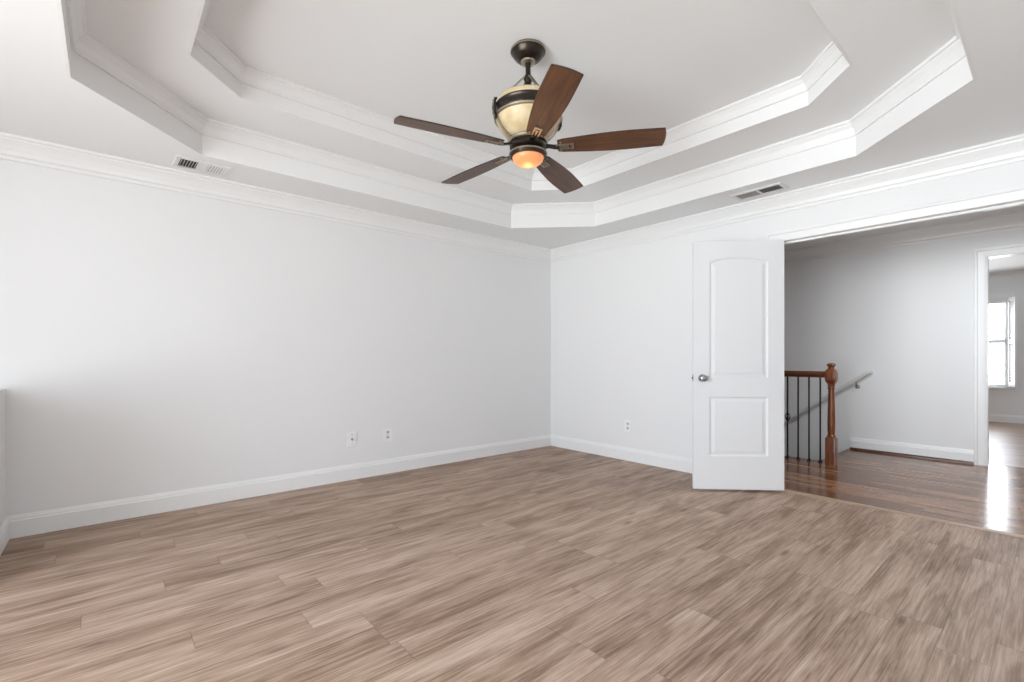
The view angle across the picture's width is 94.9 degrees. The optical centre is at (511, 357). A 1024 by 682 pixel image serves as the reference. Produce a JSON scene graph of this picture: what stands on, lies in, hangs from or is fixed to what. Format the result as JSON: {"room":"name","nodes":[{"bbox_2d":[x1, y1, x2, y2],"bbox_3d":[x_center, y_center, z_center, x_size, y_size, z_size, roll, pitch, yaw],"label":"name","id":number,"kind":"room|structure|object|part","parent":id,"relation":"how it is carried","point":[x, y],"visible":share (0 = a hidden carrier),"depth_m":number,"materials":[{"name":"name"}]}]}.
{"room":"empty bedroom","nodes":[
{"label":"empty bedroom","id":0,"kind":"room"},
{"bbox_2d":[0,388,5,524],"bbox_3d":[-2.841,0.693,2.483,0.130,1.015,0.870,0,0,-41],"label":"wall","id":1,"kind":"structure","parent":0,"point":[2,391],"depth_m":2.76,"materials":[{"name":"white paint"}]},
{"bbox_2d":[0,159,550,515],"bbox_3d":[-2.095,-0.350,3.785,6.966,3.100,0.130,0,0,-41],"label":"wall","id":2,"kind":"structure","parent":0,"point":[153,340],"depth_m":3.60,"materials":[{"name":"white paint"}]},
{"bbox_2d":[0,434,550,555],"bbox_3d":[-1.010,1.032,4.060,4.702,0.137,0.870,0,0,-41],"label":"baseboard","id":3,"kind":"structure","parent":2,"relation":"attached to","point":[21,525],"depth_m":3.60,"materials":[{"name":"white wood"}]},
{"bbox_2d":[347,431,356,446],"bbox_3d":[-1.446,0.734,4.247,0.092,0.134,0.018,0,0,-41],"label":"outlet","id":4,"kind":"object","parent":2,"relation":"attached to","point":[351,436],"visible":1,"depth_m":4.25,"materials":[{"name":"white plastic"}]},
{"bbox_2d":[383,427,391,441],"bbox_3d":[-1.184,0.730,4.478,0.092,0.134,0.010,0,0,-41],"label":"power outlet","id":5,"kind":"object","parent":2,"relation":"attached to","point":[387,432],"visible":1,"depth_m":4.47,"materials":[{"name":"white plastic"}]},
{"bbox_2d":[0,132,1023,261],"bbox_3d":[-0.597,-1.272,2.060,6.686,0.135,4.440,0,0,-41],"label":"trim","id":6,"kind":"structure","parent":2,"relation":"attached to","point":[16,148],"depth_m":3.59,"materials":[{"name":"white wood"}]},
{"bbox_2d":[0,421,1023,681],"bbox_3d":[2.599,1.159,3.954,14.300,0.122,7.800,0,0,-41],"label":"floor","id":7,"kind":"structure","parent":0,"point":[547,563],"depth_m":2.32,"materials":[{"name":"brown wood"}]},
{"bbox_2d":[784,363,837,464],"bbox_3d":[2.327,0.575,6.016,0.102,1.050,3.121,0,0,-41],"label":"stair railing","id":8,"kind":"object","parent":7,"relation":"on","point":[830,374],"visible":0.3,"depth_m":4.87,"materials":[{"name":"red wood"}]},
{"bbox_3d":[2.297,0.172,6.051,0.062,0.066,3.030,0,0,-41],"label":"handrail","id":9,"kind":"part","parent":8,"relation":"part of","materials":[{"name":"red wood"}]},
{"bbox_3d":[3.312,0.575,4.873,0.102,1.050,0.102,0,0,-41],"label":"newel post","id":10,"kind":"part","parent":8,"relation":"part of","materials":[{"name":"red wood"}]},
{"bbox_2d":[784,449,852,462],"bbox_3d":[2.521,1.129,6.649,1.100,0.061,3.615,0,0,-41],"label":"nosing","id":11,"kind":"structure","parent":7,"relation":"attached to","point":[841,453],"depth_m":5.35,"materials":[{"name":"brown wood"}]},
{"bbox_2d":[779,489,1023,538],"bbox_3d":[2.743,1.095,3.339,0.060,0.010,1.560,0,0,-41],"label":"threshold","id":12,"kind":"object","parent":7,"relation":"on","point":[785,490],"visible":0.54,"depth_m":3.27,"materials":[{"name":"brown wood"}]},
{"bbox_2d":[0,0,1023,248],"bbox_3d":[-0.066,-1.355,1.429,6.966,0.030,6.350,0,0,-41],"label":"ceiling","id":13,"kind":"structure","parent":0,"point":[38,100],"depth_m":2.70,"materials":[{"name":"white paint"}]},
{"bbox_2d":[172,155,230,176],"bbox_3d":[-2.167,-1.335,3.281,0.315,0.011,0.215,0,0,-43],"label":"ceiling vent","id":14,"kind":"object","parent":13,"relation":"in","point":[179,161],"visible":1,"depth_m":3.27,"materials":[{"name":"white metal"}]},
{"bbox_2d":[730,182,789,200],"bbox_3d":[1.988,-1.335,3.778,0.180,0.010,0.385,0,0,-41],"label":"ceiling vent","id":15,"kind":"object","parent":13,"relation":"in","point":[780,186],"visible":1,"depth_m":3.76,"materials":[{"name":"white metal"}]},
{"bbox_2d":[205,0,831,168],"bbox_3d":[0.087,-1.761,2.678,3.075,0.030,2.592,0,0,-41],"label":"ceiling","id":16,"kind":"structure","parent":0,"point":[644,64],"depth_m":2.69,"materials":[{"name":"white paint"}]},
{"bbox_2d":[187,0,852,190],"bbox_3d":[0.087,-1.658,2.678,3.003,0.176,2.520,0,0,-41],"label":"trim","id":17,"kind":"structure","parent":16,"relation":"attached to","point":[249,84],"depth_m":3.20,"materials":[{"name":"white"}]},
{"bbox_2d":[394,39,665,193],"bbox_3d":[0.060,-1.415,2.683,1.444,0.661,1.421,0,0,-41],"label":"ceiling fan","id":18,"kind":"object","parent":16,"relation":"hanging from","point":[527,115],"visible":1,"depth_m":2.56,"materials":[{"name":"brown wood"}]},
{"bbox_3d":[-0.321,-1.188,2.463,0.580,0.006,0.154,0,11,-26],"label":"blade","id":19,"kind":"part","parent":18,"relation":"part of","materials":[{"name":"brown wood"}]},
{"bbox_3d":[-0.228,-1.188,2.990,0.154,0.006,0.580,-16,11,-43],"label":"blade","id":20,"kind":"part","parent":18,"relation":"part of","materials":[{"name":"brown wood"}]},
{"bbox_3d":[-0.029,-1.186,2.604,0.091,0.023,0.034,0,12,-26],"label":"blade arm","id":21,"kind":"part","parent":18,"relation":"part of","materials":[{"name":"brown metal"}]},
{"bbox_3d":[0.091,-1.350,2.661,0.368,0.230,0.368,0,0,-41],"label":"lamp shade","id":22,"kind":"part","parent":18,"relation":"part of","materials":[{"name":"beige glass"}]},
{"bbox_3d":[0.116,-1.186,2.531,0.034,0.023,0.091,12,-2,-11],"label":"blade arm","id":23,"kind":"part","parent":18,"relation":"part of","materials":[{"name":"brown metal"}]},
{"bbox_3d":[0.121,-1.523,2.583,0.064,0.139,0.135,0,0,-41],"label":"yoke leg","id":24,"kind":"part","parent":18,"relation":"part of","materials":[{"name":"brown metal"}]},
{"bbox_3d":[0.222,-1.186,2.636,0.091,0.023,0.034,0,-11,11],"label":"blade arm","id":25,"kind":"part","parent":18,"relation":"part of","materials":[{"name":"brown metal"}]},
{"bbox_3d":[0.176,-1.188,2.212,0.154,0.006,0.580,12,-2,-11],"label":"blade","id":26,"kind":"part","parent":18,"relation":"part of","materials":[{"name":"brown wood"}]},
{"bbox_3d":[0.305,-1.188,3.066,0.154,0.007,0.580,-13,-6,27],"label":"blade","id":27,"kind":"part","parent":18,"relation":"part of","materials":[{"name":"brown wood"}]},
{"bbox_3d":[0.541,-1.188,2.575,0.580,0.006,0.154,0,-11,11],"label":"blade","id":28,"kind":"part","parent":18,"relation":"part of","materials":[{"name":"brown wood"}]},
{"bbox_2d":[84,0,955,203],"bbox_3d":[0.087,-1.586,2.678,3.991,0.030,3.516,0,0,-41],"label":"ceiling","id":29,"kind":"structure","parent":0,"point":[884,41],"depth_m":2.70,"materials":[{"name":"white paint"}]},
{"bbox_2d":[56,0,976,228],"bbox_3d":[0.087,-1.455,2.678,3.919,0.232,3.444,0,0,-41],"label":"trim","id":30,"kind":"structure","parent":29,"relation":"attached to","point":[89,62],"depth_m":3.27,"materials":[{"name":"white"}]},
{"bbox_2d":[551,161,1023,458],"bbox_3d":[2.377,-0.350,3.830,0.130,3.100,7.900,0,0,-41],"label":"wall","id":31,"kind":"structure","parent":0,"point":[621,318],"depth_m":4.92,"materials":[{"name":"white paint"}]},
{"bbox_2d":[551,435,691,472],"bbox_3d":[1.313,1.032,4.952,0.017,0.137,2.550,0,0,-41],"label":"baseboard","id":32,"kind":"structure","parent":31,"relation":"attached to","point":[683,464],"depth_m":5.04,"materials":[{"name":"white wood"}]},
{"bbox_2d":[624,419,631,432],"bbox_3d":[1.243,0.729,5.038,0.010,0.134,0.092,0,0,-41],"label":"power outlet","id":33,"kind":"object","parent":31,"relation":"attached to","point":[627,423],"visible":1,"depth_m":5.03,"materials":[{"name":"white plastic"}]},
{"bbox_2d":[692,240,783,489],"bbox_3d":[1.868,0.058,3.882,0.744,2.048,0.171,0,0,4],"label":"door","id":34,"kind":"structure","parent":31,"relation":"in","point":[738,286],"depth_m":3.87,"materials":[{"name":"white paint"}]},
{"bbox_3d":[1.569,0.165,3.850,0.056,0.056,0.062,0,0,4],"label":"knob","id":35,"kind":"part","parent":34,"relation":"part of","materials":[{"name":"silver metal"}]},
{"bbox_2d":[766,186,1023,244],"bbox_3d":[2.775,0.023,3.367,0.182,2.154,1.732,0,0,-41],"label":"trim","id":36,"kind":"structure","parent":31,"relation":"attached to","point":[1011,197],"depth_m":3.27,"materials":[{"name":"white wood"}]},
{"bbox_2d":[784,229,1023,460],"bbox_3d":[4.353,1.045,5.465,0.130,5.310,7.800,0,0,-41],"label":"wall","id":37,"kind":"structure","parent":0,"point":[904,315],"depth_m":5.40,"materials":[{"name":"white paint"}]},
{"bbox_2d":[784,370,872,423],"bbox_3d":[3.268,1.229,6.563,0.081,2.167,2.865,0,0,-41],"label":"wall handrail","id":38,"kind":"object","parent":37,"relation":"attached to","point":[866,373],"visible":0.35,"depth_m":5.69,"materials":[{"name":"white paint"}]},
{"bbox_2d":[784,212,1023,262],"bbox_3d":[4.271,-1.337,5.395,0.085,0.145,7.800,0,0,-41],"label":"trim","id":39,"kind":"structure","parent":37,"relation":"attached to","point":[1010,222],"depth_m":5.20,"materials":[{"name":"white wood"}]},
{"bbox_2d":[850,437,973,461],"bbox_3d":[4.431,1.022,5.264,0.015,0.131,1.067,0,0,-41],"label":"baseboard","id":40,"kind":"structure","parent":37,"relation":"attached to","point":[897,447],"depth_m":5.21,"materials":[{"name":"white wood"}]},
{"bbox_2d":[850,447,973,464],"bbox_3d":[4.423,1.087,5.258,0.034,0.026,1.065,0,0,-41],"label":"trim","id":41,"kind":"structure","parent":37,"relation":"attached to","point":[851,448],"depth_m":5.20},
{"bbox_2d":[974,243,1023,465],"bbox_3d":[5.166,-0.010,4.521,0.182,2.219,1.017,0,0,-41],"label":"trim","id":42,"kind":"structure","parent":37,"relation":"attached to","point":[981,256],"depth_m":4.81,"materials":[{"name":"white wood"}]},
{"bbox_2d":[784,205,1023,249],"bbox_3d":[3.427,-1.435,4.668,2.574,0.050,8.000,0,0,-41],"label":"ceiling","id":43,"kind":"structure","parent":0,"point":[1017,209],"depth_m":5.04,"materials":[{"name":"white paint"}]},
{"bbox_2d":[989,274,1023,415],"bbox_3d":[8.646,-0.138,7.844,0.140,2.675,5.800,0,0,-41],"label":"wall","id":44,"kind":"structure","parent":0,"point":[999,403],"depth_m":7.93,"materials":[{"name":"white paint"}]},
{"bbox_2d":[989,292,1015,393],"bbox_3d":[8.157,-0.255,8.343,0.160,1.710,1.085,0,0,-41],"label":"window","id":45,"kind":"structure","parent":44,"relation":"in","point":[993,388],"depth_m":8.04,"materials":[{"name":"white wood"}]},
{"bbox_3d":[8.196,-0.270,8.377,0.055,1.540,0.905,0,0,-41],"label":"sash","id":46,"kind":"part","parent":45,"relation":"part of","materials":[{"name":"white"}]},
{"bbox_3d":[8.128,0.511,8.319,0.085,0.027,1.085,0,0,-41],"label":"sill","id":47,"kind":"part","parent":45,"relation":"part of","materials":[{"name":"white wood"}]},
{"bbox_2d":[1008,296,1016,386],"bbox_3d":[8.366,-0.270,7.854,0.028,1.500,0.240,0,0,27],"label":"window shutter","id":48,"kind":"object","parent":45,"relation":"attached to","point":[1012,308],"visible":1,"depth_m":7.84,"materials":[{"name":"white wood"}]},
{"bbox_2d":[989,413,1023,423],"bbox_3d":[8.586,1.032,7.793,0.017,0.137,5.800,0,0,-41],"label":"baseboard","id":49,"kind":"structure","parent":44,"relation":"attached to","point":[1005,418],"depth_m":7.99,"materials":[{"name":"white wood"}]},
{"bbox_2d":[989,269,1023,276],"bbox_3d":[8.570,-1.440,7.779,0.060,0.070,5.800,0,0,-41],"label":"trim","id":50,"kind":"structure","parent":44,"relation":"attached to","point":[1012,272],"depth_m":7.98,"materials":[{"name":"white wood"}]},
{"bbox_2d":[989,255,1023,272],"bbox_3d":[6.812,-1.500,6.264,4.900,0.050,6.000,0,0,-41],"label":"ceiling","id":51,"kind":"structure","parent":0,"point":[1013,262],"depth_m":7.33,"materials":[{"name":"white paint"}]}
]}

